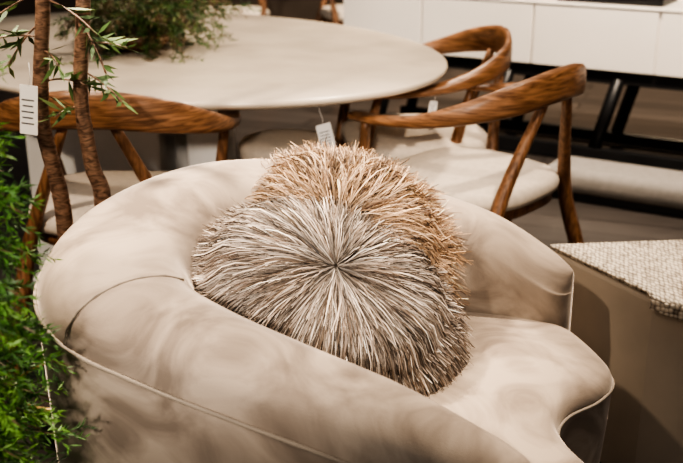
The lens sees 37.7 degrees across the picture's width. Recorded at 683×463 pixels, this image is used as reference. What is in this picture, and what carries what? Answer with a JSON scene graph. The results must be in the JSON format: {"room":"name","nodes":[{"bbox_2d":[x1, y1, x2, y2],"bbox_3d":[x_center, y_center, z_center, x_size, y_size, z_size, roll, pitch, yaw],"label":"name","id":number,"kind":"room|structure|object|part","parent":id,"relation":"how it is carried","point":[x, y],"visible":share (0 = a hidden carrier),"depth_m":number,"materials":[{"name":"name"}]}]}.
{"room":"shop","nodes":[
{"label":"shop","id":0,"kind":"room"},
{"bbox_2d":[0,0,343,19],"bbox_3d":[0.000,-3.179,8.421,10.000,3.000,0.001,0,20,0],"label":"wall","id":1,"kind":"structure","parent":0,"point":[295,9],"depth_m":8.85,"materials":[{"name":"paint"}]},
{"bbox_2d":[0,68,682,462],"bbox_3d":[0.000,0.079,3.743,10.000,0.001,11.000,0,20,0],"label":"floor","id":2,"kind":"structure","parent":0,"point":[654,112],"depth_m":5.39,"materials":[{"name":"brown wood"}]},
{"bbox_2d":[0,43,95,462],"bbox_3d":[-0.636,0.185,1.342,0.537,1.411,0.523,16,25,37],"label":"plant","id":3,"kind":"object","parent":2,"relation":"on","point":[11,422],"visible":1,"depth_m":1.34,"materials":[{"name":"green plant"}]},
{"bbox_2d":[0,0,143,448],"bbox_3d":[-0.633,-0.190,2.262,0.412,1.501,0.320,13,23,31],"label":"tree","id":4,"kind":"object","parent":2,"relation":"on","point":[82,13],"visible":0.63,"depth_m":2.19,"materials":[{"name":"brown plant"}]},
{"bbox_2d":[20,63,37,134],"bbox_3d":[-0.686,-0.289,2.185,0.051,0.161,0.002,2,20,5],"label":"price tag","id":5,"kind":"object","parent":4,"relation":"hanging from","point":[28,93],"visible":1,"depth_m":2.19,"materials":[{"name":"paper"}]},
{"bbox_3d":[-0.675,0.440,2.535,0.280,0.130,0.280,0,20,0],"label":"pot","id":6,"kind":"part","parent":4,"relation":"part of","materials":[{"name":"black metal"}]},
{"bbox_3d":[-0.658,-0.217,2.265,0.067,1.353,0.128,-10,22,-25],"label":"stem","id":7,"kind":"part","parent":4,"relation":"part of","materials":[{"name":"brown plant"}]},
{"bbox_3d":[-0.604,-0.240,2.261,0.173,1.406,0.069,8,21,22],"label":"stem","id":8,"kind":"part","parent":4,"relation":"part of","materials":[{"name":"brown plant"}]},
{"bbox_2d":[0,90,240,382],"bbox_3d":[-0.631,-0.045,2.867,0.683,0.832,0.601,1,20,2],"label":"dining chair","id":9,"kind":"object","parent":2,"relation":"on","point":[155,114],"visible":0.47,"depth_m":2.58,"materials":[{"name":"brown wood"}]},
{"bbox_3d":[-0.806,0.072,2.666,0.230,0.745,0.132,1,20,2],"label":"leg","id":10,"kind":"part","parent":9,"relation":"part of","materials":[{"name":"brown wood"}]},
{"bbox_3d":[-0.630,-0.043,2.904,0.500,0.043,0.468,1,20,2],"label":"seat frame","id":11,"kind":"part","parent":9,"relation":"part of","materials":[{"name":"brown wood"}]},
{"bbox_3d":[-0.874,-0.051,3.136,0.053,0.654,0.105,7,21,20],"label":"leg","id":12,"kind":"part","parent":9,"relation":"part of","materials":[{"name":"brown wood"}]},
{"bbox_2d":[28,171,169,235],"bbox_3d":[-0.630,-0.091,2.887,0.532,0.067,0.498,1,20,2],"label":"seat cushion","id":13,"kind":"object","parent":9,"relation":"on","point":[80,190],"depth_m":2.81,"materials":[{"name":"fabric"}]},
{"bbox_3d":[-0.631,-0.353,2.756,0.683,0.178,0.551,1,20,2],"label":"rail","id":14,"kind":"part","parent":9,"relation":"part of","materials":[{"name":"brown wood"}]},
{"bbox_3d":[-0.463,0.071,2.668,0.234,0.745,0.117,5,20,14],"label":"leg","id":15,"kind":"part","parent":9,"relation":"part of","materials":[{"name":"brown wood"}]},
{"bbox_3d":[-0.371,-0.045,3.120,0.053,0.654,0.105,-6,20,-16],"label":"leg","id":16,"kind":"part","parent":9,"relation":"part of","materials":[{"name":"brown wood"}]},
{"bbox_2d":[0,12,447,281],"bbox_3d":[-0.630,-0.328,3.768,2.250,0.750,1.630,19,27,42],"label":"dining table","id":17,"kind":"object","parent":2,"relation":"on","point":[274,63],"visible":0.45,"depth_m":3.29,"materials":[{"name":"beige stone"}]},
{"bbox_3d":[-0.820,-0.232,3.527,0.440,0.680,0.420,0,20,0],"label":"pedestal panel","id":18,"kind":"part","parent":17,"relation":"part of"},
{"bbox_2d":[51,0,259,65],"bbox_3d":[-0.695,-0.767,3.507,0.683,0.250,0.825,7,21,19],"label":"arrangement","id":19,"kind":"object","parent":17,"relation":"on","point":[153,22],"visible":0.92,"depth_m":3.41,"materials":[{"name":"green plant"}]},
{"bbox_2d":[100,29,172,51],"bbox_3d":[-0.720,-0.677,3.538,0.260,0.060,0.260,0,20,0],"label":"bowl","id":20,"kind":"object","parent":19,"relation":"on","point":[154,33],"depth_m":3.44,"materials":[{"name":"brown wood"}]},
{"bbox_3d":[-0.455,-0.238,3.546,0.120,0.680,0.400,0,20,0],"label":"pedestal panel","id":21,"kind":"part","parent":17,"relation":"part of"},
{"bbox_2d":[315,108,334,148],"bbox_3d":[-0.045,-0.298,2.931,0.063,0.132,0.002,-3,20,-9],"label":"price tag","id":22,"kind":"object","parent":17,"relation":"hanging from","point":[322,130],"visible":0.8,"depth_m":2.93,"materials":[{"name":"paper"}]},
{"bbox_2d":[186,0,269,15],"bbox_3d":[-0.747,-1.461,6.841,0.696,0.832,0.612,2,20,5],"label":"dining chair","id":23,"kind":"object","parent":2,"relation":"on","point":[264,11],"visible":0.12,"depth_m":6.65,"materials":[{"name":"brown wood"}]},
{"bbox_2d":[199,5,269,15],"bbox_3d":[-0.750,-1.483,6.796,0.542,0.067,0.508,2,20,5],"label":"seat cushion","id":24,"kind":"object","parent":23,"relation":"on","point":[263,11],"depth_m":6.68,"materials":[{"name":"fabric"}]},
{"bbox_3d":[-0.513,-1.289,6.612,0.055,0.654,0.107,9,21,23],"label":"leg","id":25,"kind":"part","parent":23,"relation":"part of","materials":[{"name":"brown wood"}]},
{"bbox_2d":[238,129,318,158],"bbox_3d":[-0.190,-0.101,3.531,0.336,0.483,0.336,0,20,0],"label":"seat cushion","id":26,"kind":"object","parent":2,"relation":"on","point":[256,145],"visible":0.38,"depth_m":3.40,"materials":[{"name":"fabric"}]},
{"bbox_2d":[33,159,614,462],"bbox_3d":[-0.014,0.319,1.926,1.037,0.767,1.025,5,20,15],"label":"armchair","id":27,"kind":"object","parent":2,"relation":"on","point":[167,373],"visible":0.82,"depth_m":1.57,"materials":[{"name":"beige fabric"}]},
{"bbox_2d":[188,193,475,397],"bbox_3d":[-0.042,0.130,1.894,0.578,0.352,0.641,18,26,41],"label":"pillow","id":28,"kind":"object","parent":27,"relation":"on","point":[317,276],"visible":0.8,"depth_m":1.79,"materials":[{"name":"fabric"}]},
{"bbox_2d":[245,134,472,305],"bbox_3d":[-0.015,0.036,2.069,0.594,0.422,0.490,-7,21,-20],"label":"pillow","id":29,"kind":"object","parent":27,"relation":"on","point":[381,187],"visible":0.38,"depth_m":2.02,"materials":[{"name":"fabric"}]},
{"bbox_3d":[0.061,0.457,1.912,0.850,0.407,0.800,5,20,15],"label":"seat","id":30,"kind":"part","parent":27,"relation":"part of","materials":[{"name":"beige fabric"}]},
{"bbox_3d":[0.061,0.316,1.862,0.859,0.007,0.809,5,20,15],"label":"piping seat","id":31,"kind":"part","parent":27,"relation":"part of","materials":[{"name":"beige fabric"}]},
{"bbox_2d":[315,0,343,24],"bbox_3d":[0.108,-1.494,6.933,0.696,0.832,0.612,-7,21,-19],"label":"dining chair","id":32,"kind":"object","parent":2,"relation":"on","point":[333,13],"visible":0.21,"depth_m":6.71,"materials":[{"name":"brown wood"}]},
{"bbox_3d":[-0.137,-1.503,7.089,0.238,0.745,0.120,-3,20,-7],"label":"leg","id":33,"kind":"part","parent":32,"relation":"part of","materials":[{"name":"brown wood"}]},
{"bbox_2d":[320,4,343,20],"bbox_3d":[0.120,-1.517,6.890,0.542,0.067,0.508,-7,21,-19],"label":"seat cushion","id":34,"kind":"object","parent":32,"relation":"on","point":[327,13],"depth_m":6.71,"materials":[{"name":"fabric"}]},
{"bbox_3d":[0.120,-1.469,6.907,0.509,0.043,0.477,-7,21,-19],"label":"seat frame","id":35,"kind":"part","parent":32,"relation":"part of","materials":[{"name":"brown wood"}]},
{"bbox_3d":[-0.047,-1.304,6.656,0.055,0.654,0.107,-15,25,-37],"label":"leg","id":36,"kind":"part","parent":32,"relation":"part of","materials":[{"name":"brown wood"}]},
{"bbox_2d":[335,25,511,222],"bbox_3d":[0.300,-0.317,3.629,0.623,0.832,0.708,-3,20,-8],"label":"dining chair","id":37,"kind":"object","parent":2,"relation":"on","point":[401,143],"visible":0.46,"depth_m":3.45,"materials":[{"name":"brown wood"}]},
{"bbox_3d":[0.010,-0.311,3.868,0.109,0.654,0.056,-10,22,-25],"label":"leg","id":38,"kind":"part","parent":37,"relation":"part of","materials":[{"name":"brown wood"}]},
{"bbox_3d":[0.082,-0.138,3.380,0.109,0.654,0.056,4,20,11],"label":"leg","id":39,"kind":"part","parent":37,"relation":"part of","materials":[{"name":"brown wood"}]},
{"bbox_2d":[341,114,486,160],"bbox_3d":[0.265,-0.349,3.612,0.517,0.067,0.552,-3,20,-8],"label":"seat cushion","id":40,"kind":"object","parent":37,"relation":"on","point":[401,143],"depth_m":3.45,"materials":[{"name":"fabric"}]},
{"bbox_2d":[428,96,437,111],"bbox_3d":[0.296,-0.421,3.244,0.038,0.101,0.002,-9,21,-23],"label":"price tag","id":41,"kind":"object","parent":37,"relation":"hanging from","point":[433,104],"visible":0.74,"depth_m":3.25,"materials":[{"name":"paper"}]},
{"bbox_3d":[0.301,-0.625,3.519,0.572,0.178,0.708,-3,20,-8],"label":"rail","id":42,"kind":"part","parent":37,"relation":"part of","materials":[{"name":"brown wood"}]},
{"bbox_3d":[0.502,-0.347,3.844,0.122,0.745,0.243,2,20,4],"label":"leg","id":43,"kind":"part","parent":37,"relation":"part of","materials":[{"name":"brown wood"}]},
{"bbox_3d":[0.552,-0.226,3.503,0.122,0.745,0.243,-7,21,-19],"label":"leg","id":44,"kind":"part","parent":37,"relation":"part of","materials":[{"name":"brown wood"}]},
{"bbox_2d":[347,63,586,243],"bbox_3d":[0.422,-0.130,3.104,0.612,0.832,0.696,16,25,37],"label":"dining chair","id":45,"kind":"object","parent":2,"relation":"on","point":[509,186],"visible":0.66,"depth_m":2.91,"materials":[{"name":"brown wood"}]},
{"bbox_3d":[0.064,-0.038,3.100,0.054,0.654,0.107,-11,23,-29],"label":"leg","id":46,"kind":"part","parent":45,"relation":"part of","materials":[{"name":"brown wood"}]},
{"bbox_3d":[0.394,-0.170,3.470,0.107,0.654,0.054,7,21,20],"label":"leg","id":47,"kind":"part","parent":45,"relation":"part of","materials":[{"name":"brown wood"}]},
{"bbox_3d":[0.423,-0.438,2.993,0.561,0.178,0.696,16,25,37],"label":"rail","id":48,"kind":"part","parent":45,"relation":"part of","materials":[{"name":"brown wood"}]},
{"bbox_2d":[395,146,558,210],"bbox_3d":[0.395,-0.172,3.113,0.508,0.067,0.542,16,25,37],"label":"seat cushion","id":49,"kind":"object","parent":45,"relation":"on","point":[473,175],"depth_m":3.02,"materials":[{"name":"fabric"}]},
{"bbox_3d":[0.479,0.006,2.853,0.120,0.745,0.238,10,22,26],"label":"leg","id":50,"kind":"part","parent":45,"relation":"part of","materials":[{"name":"brown wood"}]},
{"bbox_3d":[0.395,-0.124,3.130,0.477,0.043,0.509,16,25,37],"label":"seat frame","id":51,"kind":"part","parent":45,"relation":"part of","materials":[{"name":"brown wood"}]},
{"bbox_3d":[0.709,-0.087,3.112,0.238,0.745,0.120,-14,24,-35],"label":"leg","id":52,"kind":"part","parent":45,"relation":"part of","materials":[{"name":"brown wood"}]},
{"bbox_2d":[344,0,682,170],"bbox_3d":[1.306,-0.764,4.967,2.760,0.758,0.470,11,22,29],"label":"sideboard","id":53,"kind":"object","parent":2,"relation":"on","point":[618,45],"visible":0.58,"depth_m":4.84,"materials":[{"name":"white paint"}]},
{"bbox_3d":[0.213,-1.104,5.261,0.460,0.286,0.020,11,22,29],"label":"drawer","id":54,"kind":"part","parent":53,"relation":"part of","materials":[{"name":"white paint"}]},
{"bbox_3d":[0.238,-0.750,5.401,0.162,0.406,0.040,11,22,29],"label":"leg","id":55,"kind":"part","parent":53,"relation":"part of","materials":[{"name":"black metal"}]},
{"bbox_3d":[0.436,-0.863,5.717,0.162,0.406,0.040,11,22,29],"label":"leg","id":56,"kind":"part","parent":53,"relation":"part of","materials":[{"name":"black metal"}]},
{"bbox_3d":[0.673,-1.013,5.005,0.590,0.286,0.020,11,22,29],"label":"drawer","id":57,"kind":"part","parent":53,"relation":"part of","materials":[{"name":"white paint"}]},
{"bbox_3d":[0.797,-0.639,5.090,0.162,0.406,0.040,11,22,29],"label":"leg","id":58,"kind":"part","parent":53,"relation":"part of","materials":[{"name":"black metal"}]},
{"bbox_3d":[0.996,-0.752,5.406,0.162,0.406,0.040,11,22,29],"label":"leg","id":59,"kind":"part","parent":53,"relation":"part of","materials":[{"name":"black metal"}]},
{"bbox_3d":[1.405,-0.497,5.240,2.450,0.060,0.040,11,22,29],"label":"rail","id":60,"kind":"part","parent":53,"relation":"part of","materials":[{"name":"black metal"}]},
{"bbox_3d":[1.311,-0.806,4.961,2.730,0.060,0.420,11,22,29],"label":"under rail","id":61,"kind":"part","parent":53,"relation":"part of","materials":[{"name":"black metal"}]},
{"bbox_3d":[1.206,-0.384,4.924,2.450,0.070,0.050,11,22,29],"label":"rail","id":62,"kind":"part","parent":53,"relation":"part of","materials":[{"name":"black metal"}]},
{"bbox_3d":[1.190,-0.910,4.717,0.590,0.286,0.020,11,22,29],"label":"drawer","id":63,"kind":"part","parent":53,"relation":"part of","materials":[{"name":"white paint"}]},
{"bbox_3d":[1.271,-0.545,4.826,0.162,0.406,0.040,11,22,29],"label":"leg","id":64,"kind":"part","parent":53,"relation":"part of","materials":[{"name":"black metal"}]},
{"bbox_2d":[558,0,676,6],"bbox_3d":[1.320,-1.130,4.778,0.500,0.054,0.280,11,22,29],"label":"decorative tray","id":65,"kind":"object","parent":53,"relation":"on","point":[656,3],"visible":1,"depth_m":4.62,"materials":[{"name":"black metal"}]},
{"bbox_3d":[1.469,-0.658,5.142,0.162,0.406,0.040,11,22,29],"label":"leg","id":66,"kind":"part","parent":53,"relation":"part of","materials":[{"name":"black metal"}]},
{"bbox_3d":[1.706,-0.808,4.430,0.590,0.286,0.020,11,22,29],"label":"drawer","id":67,"kind":"part","parent":53,"relation":"part of","materials":[{"name":"white paint"}]},
{"bbox_2d":[548,156,682,217],"bbox_3d":[1.745,-0.093,4.011,1.900,0.145,0.260,11,22,29],"label":"upholstered bench","id":68,"kind":"object","parent":2,"relation":"on","point":[654,190],"visible":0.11,"depth_m":4.21,"materials":[{"name":"grey fabric"}]},
{"bbox_2d":[550,240,682,462],"bbox_3d":[0.972,0.375,2.158,0.951,0.505,0.843,0,20,0],"label":"bench","id":69,"kind":"object","parent":2,"relation":"on","point":[627,301],"visible":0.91,"depth_m":2.20,"materials":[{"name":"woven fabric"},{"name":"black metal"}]},
{"bbox_2d":[550,240,682,321],"bbox_3d":[0.972,0.209,2.095,0.951,0.149,0.836,0,20,0],"label":"throw","id":70,"kind":"object","parent":69,"relation":"on","point":[629,281],"depth_m":2.24,"materials":[{"name":"beige fabric"}]}
]}

